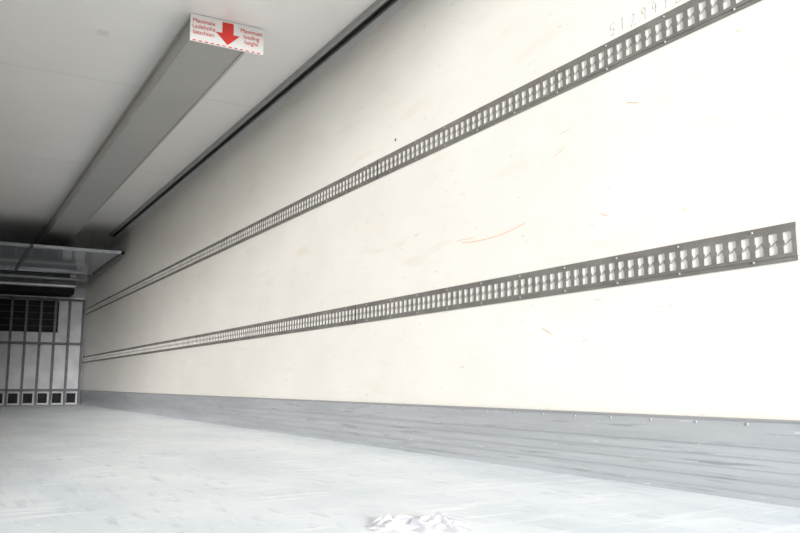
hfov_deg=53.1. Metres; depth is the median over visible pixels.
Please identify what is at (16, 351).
wall
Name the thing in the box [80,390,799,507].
baseboard
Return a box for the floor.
[0,404,799,532]
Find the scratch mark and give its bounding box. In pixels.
[463,223,524,242]
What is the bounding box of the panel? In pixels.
[0,242,123,274]
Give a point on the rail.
(378, 7)
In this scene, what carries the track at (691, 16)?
attached to the wall at (719, 103)
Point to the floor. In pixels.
(67, 468)
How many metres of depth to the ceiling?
6.02 m
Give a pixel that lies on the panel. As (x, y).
(13, 256)
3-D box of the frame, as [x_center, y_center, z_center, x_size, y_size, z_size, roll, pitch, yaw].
[-6.813,1.443,13.940,2.400,1.920,0.124,5,-10,-29]
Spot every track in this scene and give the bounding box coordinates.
[82,222,798,362]
[85,0,760,314]
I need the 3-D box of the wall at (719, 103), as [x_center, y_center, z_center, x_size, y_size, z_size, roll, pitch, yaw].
[-2.186,0.289,8.491,0.080,2.620,14.530,5,-10,-29]
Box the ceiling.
[0,0,394,248]
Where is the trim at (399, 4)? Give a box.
[101,0,411,249]
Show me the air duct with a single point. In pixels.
(204, 49)
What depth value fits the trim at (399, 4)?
6.29 m
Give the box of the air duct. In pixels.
[34,13,263,246]
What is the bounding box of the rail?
[109,0,397,236]
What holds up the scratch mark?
attached to the wall at (719, 103)
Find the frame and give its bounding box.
[0,294,85,404]
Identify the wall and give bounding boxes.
[0,274,86,404]
[81,0,799,419]
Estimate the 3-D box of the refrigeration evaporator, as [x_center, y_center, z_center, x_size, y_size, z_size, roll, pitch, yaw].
[-6.647,0.096,13.783,2.000,0.700,0.900,5,-10,-29]
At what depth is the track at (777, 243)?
3.41 m
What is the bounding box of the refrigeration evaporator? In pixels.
[0,269,79,296]

